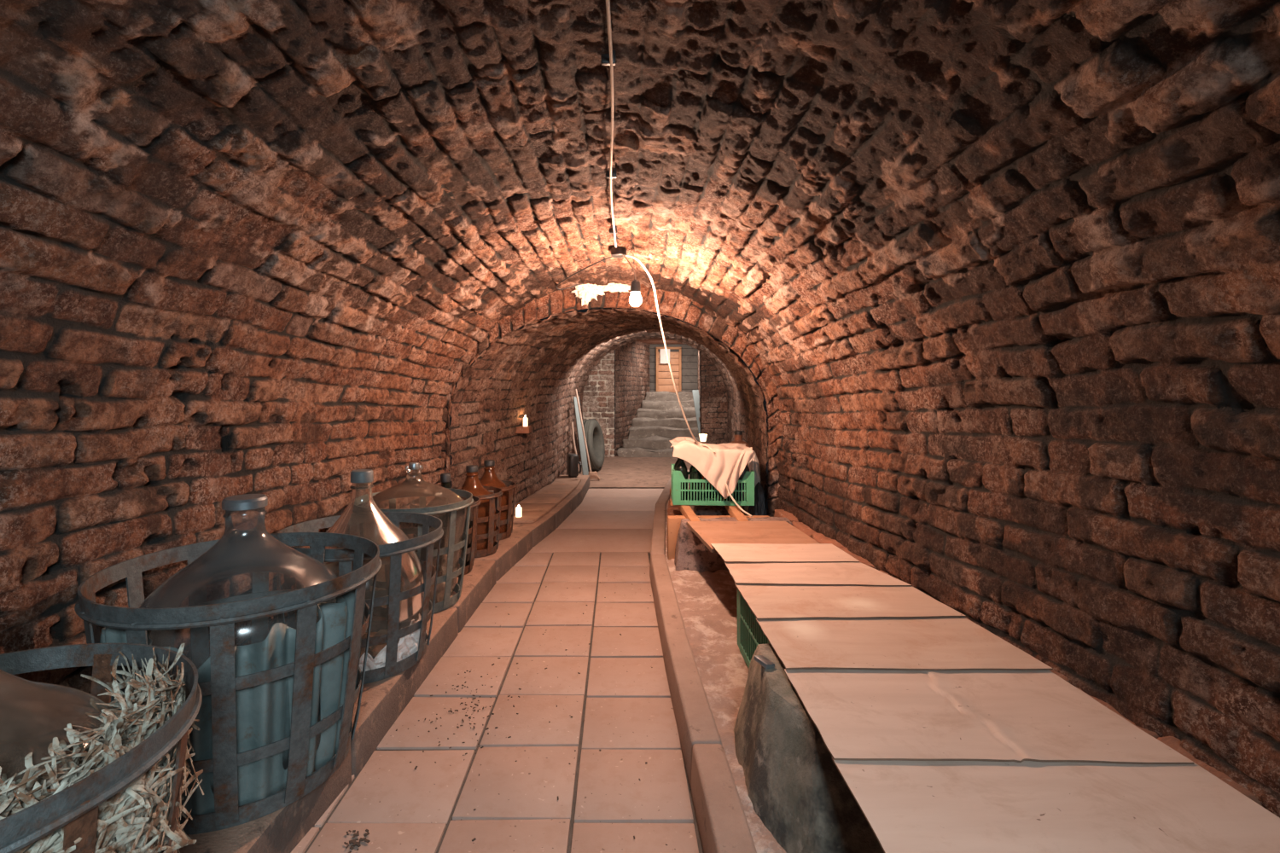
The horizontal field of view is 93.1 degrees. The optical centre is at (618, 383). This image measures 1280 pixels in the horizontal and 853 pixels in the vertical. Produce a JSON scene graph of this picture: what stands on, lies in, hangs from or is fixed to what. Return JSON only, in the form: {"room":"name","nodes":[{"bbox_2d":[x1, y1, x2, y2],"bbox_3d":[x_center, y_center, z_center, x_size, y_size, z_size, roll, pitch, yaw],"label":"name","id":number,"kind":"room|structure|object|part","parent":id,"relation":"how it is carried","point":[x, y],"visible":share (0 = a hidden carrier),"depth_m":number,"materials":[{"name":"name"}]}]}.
{"room":"underground passage","nodes":[
{"label":"underground passage","id":0,"kind":"room"},
{"bbox_2d":[0,409,583,795],"bbox_3d":[-0.920,0.667,3.307,0.633,0.886,10.645,0,0,3],"label":"wall","id":1,"kind":"structure","parent":0,"point":[47,552],"depth_m":1.72,"materials":[{"name":"brick"}]},
{"bbox_2d":[176,475,589,852],"bbox_3d":[-0.875,1.035,3.050,1.149,0.150,6.694,0,0,0],"label":"ledge","id":2,"kind":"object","parent":1,"relation":"attached to","point":[382,701],"depth_m":1.90,"materials":[{"name":"brown concrete"}]},
{"bbox_2d":[0,643,202,852],"bbox_3d":[-0.940,0.719,0.820,0.620,0.475,0.620,0,0,0],"label":"basket","id":3,"kind":"object","parent":2,"relation":"on","point":[74,808],"visible":0.82,"depth_m":0.84,"materials":[{"name":"metal"}]},
{"bbox_2d":[0,669,114,766],"bbox_3d":[-0.940,0.596,0.820,0.505,0.689,0.505,0,0,0],"label":"demijohn","id":4,"kind":"object","parent":3,"relation":"in","point":[32,714],"visible":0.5,"depth_m":1.03,"materials":[{"name":"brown glass"}]},
{"bbox_2d":[0,643,203,852],"bbox_3d":[-0.868,0.722,0.781,0.460,0.645,0.628,0,0,28],"label":"straw","id":5,"kind":"object","parent":3,"relation":"in","point":[136,819],"visible":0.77,"depth_m":0.84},
{"bbox_2d":[74,532,381,835],"bbox_3d":[-0.940,0.703,1.525,0.640,0.506,0.640,0,0,0],"label":"basket","id":6,"kind":"object","parent":2,"relation":"on","point":[221,615],"visible":0.74,"depth_m":1.35,"materials":[{"name":"metal"}]},
{"bbox_2d":[99,588,365,816],"bbox_3d":[-0.875,0.711,1.446,0.553,0.447,0.362,0,0,-41],"label":"sheet","id":7,"kind":"object","parent":6,"relation":"in","point":[264,712],"visible":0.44,"depth_m":1.34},
{"bbox_2d":[138,494,337,647],"bbox_3d":[-0.940,0.613,1.525,0.472,0.656,0.472,0,0,0],"label":"demijohn","id":8,"kind":"object","parent":6,"relation":"in","point":[237,552],"visible":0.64,"depth_m":1.61,"materials":[{"name":"clear glass"}]},
{"bbox_3d":[-0.940,0.298,1.525,0.098,0.026,0.098,0,0,0],"label":"lid","id":9,"kind":"part","parent":8,"relation":"part of","materials":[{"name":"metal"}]},
{"bbox_2d":[276,512,443,685],"bbox_3d":[-0.900,0.731,2.125,0.552,0.450,0.552,0,0,0],"label":"basket","id":10,"kind":"object","parent":2,"relation":"on","point":[387,631],"visible":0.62,"depth_m":2.05,"materials":[{"name":"metal"}]},
{"bbox_2d":[294,469,424,643],"bbox_3d":[-0.900,0.622,2.125,0.417,0.637,0.417,0,0,0],"label":"demijohn","id":11,"kind":"object","parent":10,"relation":"in","point":[411,569],"visible":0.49,"depth_m":2.09,"materials":[{"name":"clear glass"}]},
{"bbox_2d":[359,620,427,671],"bbox_3d":[-0.757,0.873,2.024,0.099,0.126,0.336,0,0,36],"label":"paper","id":12,"kind":"object","parent":10,"relation":"in","point":[407,645],"visible":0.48,"depth_m":2.00,"materials":[{"name":"white paper"}]},
{"bbox_2d":[352,488,473,618],"bbox_3d":[-0.900,0.728,2.665,0.512,0.456,0.512,0,0,0],"label":"basket","id":13,"kind":"object","parent":2,"relation":"on","point":[447,602],"visible":0.45,"depth_m":2.55,"materials":[{"name":"grey metal"}]},
{"bbox_2d":[360,462,466,608],"bbox_3d":[-0.900,0.644,2.665,0.451,0.593,0.451,0,0,0],"label":"demijohn","id":14,"kind":"object","parent":13,"relation":"in","point":[410,487],"visible":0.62,"depth_m":2.77,"materials":[{"name":"clear glass"}]},
{"bbox_2d":[409,495,480,577],"bbox_3d":[-0.885,0.776,3.098,0.350,0.360,0.350,0,0,0],"label":"basket","id":15,"kind":"object","parent":2,"relation":"on","point":[468,568],"visible":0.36,"depth_m":3.06,"materials":[{"name":"metal"}]},
{"bbox_2d":[425,472,471,570],"bbox_3d":[-0.885,0.700,3.098,0.257,0.482,0.257,0,0,0],"label":"demijohn","id":16,"kind":"object","parent":15,"relation":"in","point":[445,478],"visible":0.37,"depth_m":3.05,"materials":[{"name":"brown glass"}]},
{"bbox_2d":[451,486,502,558],"bbox_3d":[-0.835,0.783,3.455,0.344,0.345,0.344,0,0,0],"label":"basket","id":17,"kind":"object","parent":2,"relation":"on","point":[491,549],"visible":0.38,"depth_m":3.37,"materials":[{"name":"metal"}]},
{"bbox_2d":[459,465,496,550],"bbox_3d":[-0.835,0.704,3.455,0.269,0.474,0.269,0,0,0],"label":"demijohn","id":18,"kind":"object","parent":17,"relation":"in","point":[472,484],"visible":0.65,"depth_m":3.40,"materials":[{"name":"orange glass"}]},
{"bbox_2d":[462,480,516,541],"bbox_3d":[-0.812,0.793,3.810,0.336,0.325,0.336,0,0,0],"label":"basket","id":19,"kind":"object","parent":2,"relation":"on","point":[511,503],"visible":0.3,"depth_m":3.74,"materials":[{"name":"metal"}]},
{"bbox_2d":[479,459,508,533],"bbox_3d":[-0.812,0.711,3.810,0.265,0.459,0.265,0,0,0],"label":"demijohn","id":20,"kind":"object","parent":19,"relation":"in","point":[489,478],"visible":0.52,"depth_m":3.76,"materials":[{"name":"orange glass"}]},
{"bbox_2d":[511,510,547,523],"bbox_3d":[-0.709,0.948,4.330,0.374,0.021,0.328,0,0,0],"label":"wooden board","id":21,"kind":"object","parent":2,"relation":"on","point":[527,516],"visible":0.5,"depth_m":4.31,"materials":[{"name":"brown wood"}]},
{"bbox_2d":[515,505,521,517],"bbox_3d":[-0.705,0.893,4.270,0.044,0.086,0.044,0,0,0],"label":"candle","id":22,"kind":"object","parent":21,"relation":"on","point":[518,510],"visible":1,"depth_m":4.25,"materials":[{"name":"white wax"}]},
{"bbox_2d":[512,503,557,512],"bbox_3d":[-0.656,0.948,4.640,0.343,0.021,0.268,0,0,0],"label":"wooden board","id":23,"kind":"object","parent":2,"relation":"on","point":[549,507],"visible":0.74,"depth_m":4.64,"materials":[{"name":"brown wood"}]},
{"bbox_2d":[521,494,568,505],"bbox_3d":[-0.603,0.948,4.980,0.339,0.021,0.388,0,0,0],"label":"wooden board","id":24,"kind":"object","parent":2,"relation":"on","point":[537,498],"visible":0.86,"depth_m":4.95,"materials":[{"name":"brown wood"}]},
{"bbox_2d":[536,485,576,494],"bbox_3d":[-0.544,0.948,5.390,0.269,0.021,0.439,0,0,6],"label":"wooden board","id":25,"kind":"object","parent":2,"relation":"on","point":[568,490],"visible":0.89,"depth_m":5.35,"materials":[{"name":"brown wood"}]},
{"bbox_2d":[551,478,581,486],"bbox_3d":[-0.500,0.948,5.810,0.259,0.021,0.408,0,0,0],"label":"wooden board","id":26,"kind":"object","parent":2,"relation":"on","point":[561,481],"visible":0.86,"depth_m":5.76,"materials":[{"name":"brown wood"}]},
{"bbox_2d":[566,453,581,477],"bbox_3d":[-0.434,0.840,6.128,0.100,0.230,0.426,0,0,-17],"label":"canister","id":27,"kind":"object","parent":2,"relation":"on","point":[573,462],"visible":1,"depth_m":6.19,"materials":[{"name":"black plastic"}]},
{"bbox_3d":[-0.380,0.825,5.952,0.024,0.122,0.056,0,0,-17],"label":"handle","id":28,"kind":"part","parent":27,"relation":"part of","materials":[{"name":"black plastic"}]},
{"bbox_2d":[515,425,531,433],"bbox_3d":[-0.794,0.370,4.901,0.164,0.056,0.144,0,0,0],"label":"brick","id":29,"kind":"object","parent":1,"relation":"on","point":[521,429],"visible":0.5,"depth_m":4.83,"materials":[{"name":"red brick"}]},
{"bbox_2d":[523,415,527,426],"bbox_3d":[-0.755,0.298,4.900,0.038,0.091,0.038,0,0,0],"label":"candle","id":30,"kind":"object","parent":29,"relation":"on","point":[525,420],"visible":1,"depth_m":4.88,"materials":[{"name":"white wax"}]},
{"bbox_2d":[440,284,783,517],"bbox_3d":[-0.037,0.224,3.704,2.162,1.772,0.082,0,0,0],"label":"brick arch","id":31,"kind":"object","parent":1,"relation":"attached to","point":[675,305],"depth_m":3.69,"materials":[{"name":"brick"}]},
{"bbox_2d":[290,487,767,852],"bbox_3d":[0.000,1.122,2.000,3.400,0.093,9.000,0,0,0],"label":"floor","id":32,"kind":"structure","parent":0,"point":[403,808],"depth_m":1.89,"materials":[{"name":"tile"}]},
{"bbox_2d":[343,573,667,852],"bbox_3d":[-0.264,1.075,2.429,0.857,0.004,2.147,0,0,0],"label":"crumbs","id":33,"kind":"object","parent":32,"relation":"on","point":[353,842],"visible":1,"depth_m":1.80,"materials":[{"name":"brown soil"}]},
{"bbox_2d":[649,476,756,852],"bbox_3d":[0.347,1.034,3.308,0.361,0.152,7.213,0,0,3],"label":"curb","id":34,"kind":"structure","parent":32,"relation":"on","point":[723,827],"depth_m":1.72,"materials":[{"name":"concrete"}]},
{"bbox_2d":[449,307,767,452],"bbox_3d":[0.270,-0.126,6.156,2.088,1.082,5.157,0,0,6],"label":"ceiling","id":35,"kind":"structure","parent":0,"point":[535,370],"depth_m":4.70,"materials":[{"name":"brick"}]},
{"bbox_2d":[614,340,650,456],"bbox_3d":[0.243,0.115,9.572,0.026,1.970,2.037,0,0,17],"label":"wall","id":36,"kind":"structure","parent":0,"point":[632,366],"depth_m":9.29,"materials":[{"name":"brick"}]},
{"bbox_2d":[0,0,1279,537],"bbox_3d":[-0.076,-0.288,0.851,2.586,1.316,5.703,0,0,0],"label":"ceiling","id":37,"kind":"structure","parent":0,"point":[1032,244],"depth_m":1.41,"materials":[{"name":"brick"}]},
{"bbox_2d":[570,283,605,305],"bbox_3d":[-0.189,-0.571,3.667,0.212,0.204,0.039,0,0,0],"label":"plaster patch","id":38,"kind":"object","parent":37,"relation":"attached to","point":[587,292],"visible":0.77,"depth_m":3.66,"materials":[{"name":"white paint"}]},
{"bbox_2d":[605,0,616,247],"bbox_3d":[-0.023,-0.721,1.701,0.023,0.183,2.202,0,0,0],"label":"cable","id":39,"kind":"object","parent":37,"relation":"attached to","point":[608,2],"visible":1,"depth_m":1.58,"materials":[{"name":"white plastic"}]},
{"bbox_2d":[600,50,616,65],"bbox_3d":[-0.024,-0.765,1.420,0.034,0.033,0.014,0,0,0],"label":"clip","id":40,"kind":"object","parent":39,"relation":"attached to","point":[604,57],"visible":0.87,"depth_m":1.41,"materials":[{"name":"black plastic"}]},
{"bbox_2d":[606,168,616,178],"bbox_3d":[-0.024,-0.714,2.050,0.034,0.033,0.014,0,0,0],"label":"clip","id":41,"kind":"object","parent":39,"relation":"attached to","point":[613,172],"visible":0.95,"depth_m":2.04,"materials":[{"name":"black plastic"}]},
{"bbox_2d":[609,226,616,233],"bbox_3d":[-0.024,-0.667,2.620,0.034,0.033,0.014,0,0,0],"label":"clip","id":42,"kind":"object","parent":39,"relation":"attached to","point":[611,229],"visible":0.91,"depth_m":2.61,"materials":[{"name":"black plastic"}]},
{"bbox_2d":[600,282,630,292],"bbox_3d":[-0.015,-0.587,3.666,0.261,0.073,0.032,0,0,0],"label":"plaster patch","id":43,"kind":"object","parent":37,"relation":"attached to","point":[613,288],"visible":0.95,"depth_m":3.66,"materials":[{"name":"white paint"}]},
{"bbox_2d":[610,246,626,258],"bbox_3d":[0.000,-0.632,2.920,0.076,0.043,0.076,0,0,0],"label":"junction box","id":44,"kind":"object","parent":37,"relation":"attached to","point":[618,252],"visible":1,"depth_m":2.89,"materials":[{"name":"black plastic"}]},
{"bbox_2d":[556,256,612,290],"bbox_3d":[-0.133,-0.568,3.154,0.140,0.111,0.484,0,0,-42],"label":"wire loop","id":45,"kind":"object","parent":44,"relation":"attached to","point":[611,256],"visible":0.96,"depth_m":3.19,"materials":[{"name":"black plastic"}]},
{"bbox_2d":[622,255,641,306],"bbox_3d":[0.064,-0.499,2.882,0.057,0.267,0.113,0,0,-37],"label":"pendant bulb","id":46,"kind":"object","parent":44,"relation":"hanging from","point":[635,299],"visible":1,"depth_m":2.84,"materials":[{"name":"white glass"}]},
{"bbox_2d":[630,279,640,293],"bbox_3d":[0.080,-0.462,2.860,0.050,0.062,0.050,0,0,0],"label":"socket","id":47,"kind":"object","parent":46,"relation":"attached to","point":[635,286],"depth_m":2.84,"materials":[{"name":"black plastic"}]},
{"bbox_3d":[0.080,-0.401,2.860,0.059,0.072,0.057,0,0,0],"label":"bulb","id":48,"kind":"part","parent":46,"relation":"part of","materials":[{"name":"white glass"}]},
{"bbox_2d":[625,254,715,453],"bbox_3d":[0.274,-0.113,3.246,0.120,1.035,0.844,0,0,37],"label":"hanging cable","id":49,"kind":"object","parent":44,"relation":"hanging from","point":[627,255],"visible":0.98,"depth_m":3.21,"materials":[{"name":"white plastic"}]},
{"bbox_2d":[581,329,742,457],"bbox_3d":[0.500,0.115,8.591,2.500,1.970,0.025,0,0,0],"label":"wall","id":50,"kind":"structure","parent":0,"point":[598,399],"depth_m":8.59,"materials":[{"name":"brick"}]},
{"bbox_2d":[578,454,767,487],"bbox_3d":[0.500,1.052,7.525,2.500,0.052,2.550,0,0,0],"label":"floor","id":51,"kind":"structure","parent":0,"point":[617,471],"depth_m":7.25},
{"bbox_2d":[570,422,579,471],"bbox_3d":[-0.471,0.680,6.549,0.033,0.526,0.184,0,0,-31],"label":"wooden pole","id":52,"kind":"object","parent":51,"relation":"on","point":[572,423],"visible":0.64,"depth_m":6.56,"materials":[{"name":"brown wood"}]},
{"bbox_2d":[573,396,588,475],"bbox_3d":[-0.427,0.590,6.850,0.070,0.884,0.254,0,0,-32],"label":"leaning board","id":53,"kind":"object","parent":51,"relation":"on","point":[581,442],"visible":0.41,"depth_m":6.83,"materials":[{"name":"wood"}]},
{"bbox_2d":[575,389,600,480],"bbox_3d":[-0.373,0.551,6.703,0.405,0.990,0.140,0,0,39],"label":"broom","id":54,"kind":"object","parent":51,"relation":"on","point":[593,475],"visible":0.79,"depth_m":6.68,"materials":[{"name":"brown wood"}]},
{"bbox_2d":[577,418,605,471],"bbox_3d":[-0.330,0.745,7.420,0.242,0.634,0.628,0,0,11],"label":"tyre","id":55,"kind":"object","parent":51,"relation":"on","point":[594,436],"visible":0.74,"depth_m":7.34,"materials":[{"name":"rubber"}]},
{"bbox_2d":[616,390,701,457],"bbox_3d":[0.655,0.642,9.904,1.428,1.102,2.656,0,0,0],"label":"stairs","id":56,"kind":"structure","parent":51,"relation":"on","point":[660,420],"depth_m":9.39,"materials":[{"name":"stone"}]},
{"bbox_2d":[636,331,712,344],"bbox_3d":[0.700,-0.720,9.600,2.000,0.060,2.100,0,0,0],"label":"ceiling","id":57,"kind":"structure","parent":0,"point":[652,341],"depth_m":9.90,"materials":[{"name":"brick"}]},
{"bbox_2d":[649,344,701,401],"bbox_3d":[0.950,-0.200,10.583,1.500,1.076,0.036,0,0,0],"label":"wall","id":58,"kind":"structure","parent":0,"point":[689,383],"depth_m":10.57,"materials":[{"name":"wood"}]},
{"bbox_2d":[656,347,681,392],"bbox_3d":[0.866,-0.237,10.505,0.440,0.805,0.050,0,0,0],"label":"door","id":59,"kind":"structure","parent":58,"relation":"in","point":[662,385],"depth_m":10.51,"materials":[{"name":"brown wood"}]},
{"bbox_2d":[660,349,669,363],"bbox_3d":[0.800,-0.475,10.440,0.170,0.250,0.012,0,0,0],"label":"paper notice","id":60,"kind":"object","parent":59,"relation":"attached to","point":[663,355],"visible":0.83,"depth_m":10.44,"materials":[{"name":"white paper"}]},
{"bbox_2d":[697,327,701,442],"bbox_3d":[1.271,0.115,9.576,0.025,1.970,1.962,0,0,6],"label":"wall","id":61,"kind":"structure","parent":0,"point":[699,352],"depth_m":9.05,"materials":[{"name":"brick"}]},
{"bbox_2d":[692,389,707,442],"bbox_3d":[1.200,0.460,9.020,0.100,0.727,0.920,0,0,0],"label":"stone slab","id":62,"kind":"object","parent":61,"relation":"attached to","point":[695,392],"visible":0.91,"depth_m":9.13,"materials":[{"name":"stone"}]},
{"bbox_2d":[664,470,786,852],"bbox_3d":[0.770,0.980,3.345,1.176,0.038,7.307,0,0,0],"label":"floor","id":63,"kind":"structure","parent":0,"point":[707,601],"depth_m":2.23,"materials":[{"name":"beige concrete"}]},
{"bbox_2d":[667,505,678,513],"bbox_3d":[0.427,0.951,4.521,0.110,0.088,0.170,0,0,12],"label":"brick","id":64,"kind":"object","parent":63,"relation":"on","point":[670,507],"visible":0.18,"depth_m":4.45,"materials":[{"name":"brown brick"}]},
{"bbox_2d":[667,508,682,516],"bbox_3d":[0.411,0.951,4.331,0.110,0.088,0.170,0,0,13],"label":"brick","id":65,"kind":"object","parent":63,"relation":"on","point":[672,511],"visible":0.36,"depth_m":4.30,"materials":[{"name":"brown brick"}]},
{"bbox_2d":[667,515,686,559],"bbox_3d":[0.325,0.865,3.400,0.100,0.240,0.070,0,0,0],"label":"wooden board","id":66,"kind":"object","parent":63,"relation":"on","point":[673,521],"visible":0.66,"depth_m":3.37,"materials":[{"name":"brown wood"}]},
{"bbox_2d":[699,516,719,518],"bbox_3d":[0.510,0.865,3.385,0.110,0.240,0.070,0,0,0],"label":"stub","id":67,"kind":"object","parent":63,"relation":"on","point":[703,517],"visible":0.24,"depth_m":3.38,"materials":[{"name":"brown wood"}]},
{"bbox_2d":[693,506,729,515],"bbox_3d":[0.649,0.898,4.040,0.311,0.202,0.167,0,0,0],"label":"support block","id":68,"kind":"object","parent":63,"relation":"on","point":[698,510],"visible":0.12,"depth_m":3.97,"materials":[{"name":"concrete"}]},
{"bbox_2d":[669,499,716,506],"bbox_3d":[0.570,0.784,4.000,0.460,0.040,0.040,0,0,0],"label":"wooden beam","id":69,"kind":"structure","parent":68,"relation":"on","point":[671,502],"depth_m":3.98,"materials":[{"name":"brown wood"}]},
{"bbox_2d":[696,515,748,517],"bbox_3d":[0.570,0.784,3.500,0.460,0.040,0.040,0,0,0],"label":"wooden beam","id":70,"kind":"structure","parent":63,"relation":"on","point":[698,516],"depth_m":3.51,"materials":[{"name":"brown wood"}]},
{"bbox_2d":[669,488,700,521],"bbox_3d":[0.390,0.740,3.655,0.050,0.045,0.990,0,0,-2],"label":"wooden beam","id":71,"kind":"structure","parent":70,"relation":"on","point":[685,510],"depth_m":3.41,"materials":[{"name":"brown wood"}]},
{"bbox_2d":[671,464,754,506],"bbox_3d":[0.566,0.614,3.720,0.479,0.200,0.324,0,0,3],"label":"plastic crate","id":72,"kind":"object","parent":71,"relation":"on","point":[677,477],"visible":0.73,"depth_m":3.56,"materials":[{"name":"green plastic"}]},
{"bbox_3d":[0.335,0.614,3.733,0.016,0.200,0.296,0,0,3],"label":"panel","id":73,"kind":"part","parent":72,"relation":"part of","materials":[{"name":"green plastic"}]},
{"bbox_2d":[674,458,685,470],"bbox_3d":[0.385,0.545,3.790,0.075,0.312,0.075,0,0,0],"label":"wine bottle","id":74,"kind":"object","parent":72,"relation":"in","point":[677,460],"visible":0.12,"depth_m":3.78,"materials":[{"name":"green glass"}]},
{"bbox_2d":[674,458,687,500],"bbox_3d":[0.376,0.545,3.630,0.075,0.312,0.075,0,0,0],"label":"wine bottle","id":75,"kind":"object","parent":72,"relation":"in","point":[681,467],"visible":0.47,"depth_m":3.60,"materials":[{"name":"green glass"}]},
{"bbox_2d":[689,465,702,500],"bbox_3d":[0.461,0.545,3.626,0.075,0.312,0.075,0,0,0],"label":"wine bottle","id":76,"kind":"object","parent":72,"relation":"in","point":[695,474],"visible":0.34,"depth_m":3.59,"materials":[{"name":"green glass"}]},
{"bbox_3d":[0.575,0.614,3.874,0.475,0.200,0.016,0,0,3],"label":"panel","id":77,"kind":"part","parent":72,"relation":"part of","materials":[{"name":"green plastic"}]},
{"bbox_2d":[704,477,716,498],"bbox_3d":[0.567,0.545,3.740,0.075,0.312,0.075,0,0,0],"label":"wine bottle","id":78,"kind":"object","parent":72,"relation":"in","point":[710,484],"visible":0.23,"depth_m":3.71,"materials":[{"name":"green glass"}]},
{"bbox_2d":[669,436,754,499],"bbox_3d":[0.557,0.502,3.696,0.499,0.329,0.400,0,0,0],"label":"cloth","id":79,"kind":"object","parent":72,"relation":"on","point":[728,462],"visible":0.94,"depth_m":3.54,"materials":[{"name":"fabric"}]},
{"bbox_2d":[698,434,707,442],"bbox_3d":[0.700,0.446,5.020,0.068,0.064,0.068,0,0,0],"label":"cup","id":80,"kind":"object","parent":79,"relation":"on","point":[702,437],"visible":1,"depth_m":5.00,"materials":[{"name":"white plastic"}]},
{"bbox_2d":[724,488,735,500],"bbox_3d":[0.663,0.545,3.615,0.075,0.312,0.075,0,0,0],"label":"wine bottle","id":81,"kind":"object","parent":72,"relation":"in","point":[734,492],"visible":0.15,"depth_m":3.58,"materials":[{"name":"green glass"}]},
{"bbox_2d":[737,448,749,500],"bbox_3d":[0.742,0.545,3.610,0.075,0.312,0.075,0,0,0],"label":"wine bottle","id":82,"kind":"object","parent":72,"relation":"in","point":[747,468],"visible":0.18,"depth_m":3.58,"materials":[{"name":"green glass"}]},
{"bbox_3d":[0.742,0.546,3.610,0.075,0.310,0.075,0,0,0],"label":"glass","id":83,"kind":"part","parent":82,"relation":"part of","materials":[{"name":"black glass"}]},
{"bbox_2d":[724,506,748,521],"bbox_3d":[0.677,0.740,3.655,0.055,0.045,0.991,0,0,3],"label":"wooden beam","id":84,"kind":"structure","parent":70,"relation":"on","point":[734,511],"depth_m":3.38,"materials":[{"name":"brown wood"}]},
{"bbox_2d":[724,482,752,517],"bbox_3d":[0.669,0.640,3.369,0.024,0.146,0.273,0,0,-21],"label":"cable","id":85,"kind":"object","parent":84,"relation":"on","point":[726,485],"visible":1,"depth_m":3.41,"materials":[{"name":"white plastic"}]},
{"bbox_2d":[686,521,819,552],"bbox_3d":[0.626,0.720,2.876,0.548,0.021,0.533,0,0,0],"label":"wooden plank","id":86,"kind":"object","parent":84,"relation":"on","point":[780,532],"visible":0.77,"depth_m":2.89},
{"bbox_2d":[710,543,859,563],"bbox_3d":[0.676,0.702,2.520,0.544,0.010,0.284,0,0,0],"label":"sheet","id":87,"kind":"object","parent":86,"relation":"on","point":[752,553],"visible":1,"depth_m":2.50,"materials":[{"name":"beige cardboard"}]},
{"bbox_2d":[674,517,792,572],"bbox_3d":[0.615,0.864,3.250,0.636,0.278,0.164,0,0,0],"label":"support block","id":88,"kind":"object","parent":63,"relation":"on","point":[691,554],"visible":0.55,"depth_m":3.18,"materials":[{"name":"concrete"}]},
{"bbox_2d":[729,430,750,515],"bbox_3d":[0.900,0.670,4.550,0.213,0.629,0.213,0,0,-23],"label":"jug","id":89,"kind":"object","parent":63,"relation":"on","point":[738,434],"visible":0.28,"depth_m":4.52,"materials":[{"name":"ceramic"}]},
{"bbox_2d":[744,450,761,515],"bbox_3d":[0.893,0.706,4.016,0.134,0.533,0.155,0,0,27],"label":"sack","id":90,"kind":"object","parent":63,"relation":"on","point":[753,465],"visible":0.28,"depth_m":3.98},
{"bbox_2d":[737,589,769,668],"bbox_3d":[0.705,0.851,2.010,0.524,0.235,0.504,0,0,-1],"label":"plastic crate","id":91,"kind":"object","parent":63,"relation":"on","point":[750,634],"visible":0.09,"depth_m":2.10,"materials":[{"name":"green plastic"}]},
{"bbox_2d":[724,562,911,586],"bbox_3d":[0.714,0.704,2.252,0.605,0.012,0.302,0,0,0],"label":"sheet","id":92,"kind":"object","parent":91,"relation":"on","point":[803,573],"visible":1,"depth_m":2.23,"materials":[{"name":"beige wood"}]},
{"bbox_2d":[734,583,965,619],"bbox_3d":[0.730,0.703,1.972,0.640,0.014,0.342,0,0,0],"label":"sheet","id":93,"kind":"object","parent":91,"relation":"on","point":[765,602],"visible":1,"depth_m":1.94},
{"bbox_2d":[748,482,768,515],"bbox_3d":[0.881,0.799,3.797,0.132,0.366,0.192,0,0,0],"label":"sack","id":94,"kind":"object","parent":63,"relation":"on","point":[759,509],"visible":0.48,"depth_m":3.75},
{"bbox_2d":[747,515,769,517],"bbox_3d":[0.790,0.865,3.400,0.120,0.240,0.070,0,0,0],"label":"stub","id":95,"kind":"object","parent":63,"relation":"on","point":[748,516],"visible":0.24,"depth_m":3.40,"materials":[{"name":"brown wood"}]},
{"bbox_2d":[733,643,884,852],"bbox_3d":[0.666,0.860,1.422,0.742,0.283,0.639,0,0,0],"label":"support block","id":96,"kind":"object","parent":63,"relation":"on","point":[794,785],"visible":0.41,"depth_m":1.32,"materials":[{"name":"stone"}]},
{"bbox_2d":[753,655,774,669],"bbox_3d":[0.375,0.716,1.560,0.031,0.020,0.051,0,0,-28],"label":"chip","id":97,"kind":"object","parent":96,"relation":"on","point":[765,662],"visible":1,"depth_m":1.55,"materials":[{"name":"metal"}]},
{"bbox_2d":[756,616,1053,670],"bbox_3d":[0.738,0.705,1.668,0.656,0.016,0.364,0,0,0],"label":"sheet","id":98,"kind":"object","parent":96,"relation":"on","point":[951,643],"visible":1,"depth_m":1.63,"materials":[{"name":"beige cardboard"}]},
{"bbox_2d":[784,669,1194,764],"bbox_3d":[0.736,0.706,1.314,0.666,0.016,0.377,0,0,0],"label":"panel","id":99,"kind":"object","parent":96,"relation":"on","point":[858,715],"visible":1,"depth_m":1.27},
{"bbox_2d":[832,756,1279,852],"bbox_3d":[0.740,0.709,0.726,0.689,0.009,0.855,0,0,0],"label":"panel","id":100,"kind":"object","parent":96,"relation":"on","point":[909,806],"visible":1,"depth_m":1.01,"materials":[{"name":"beige stone"}]},
{"bbox_2d":[727,409,768,515],"bbox_3d":[1.246,0.734,6.155,0.071,0.752,4.956,0,0,7],"label":"wall","id":101,"kind":"structure","parent":0,"point":[733,424],"depth_m":4.92,"materials":[{"name":"brick"}]},
{"bbox_2d":[776,444,1279,818],"bbox_3d":[1.135,0.667,0.851,0.123,0.886,5.706,0,0,-2],"label":"wall","id":102,"kind":"structure","parent":0,"point":[1172,623],"depth_m":1.43,"materials":[{"name":"brick"}]},
{"bbox_2d":[773,509,1262,807],"bbox_3d":[1.066,0.810,1.960,0.149,0.155,3.315,0,0,-3],"label":"trim","id":103,"kind":"structure","parent":102,"relation":"attached to","point":[1172,742],"depth_m":1.39,"materials":[{"name":"brick"}]}
]}

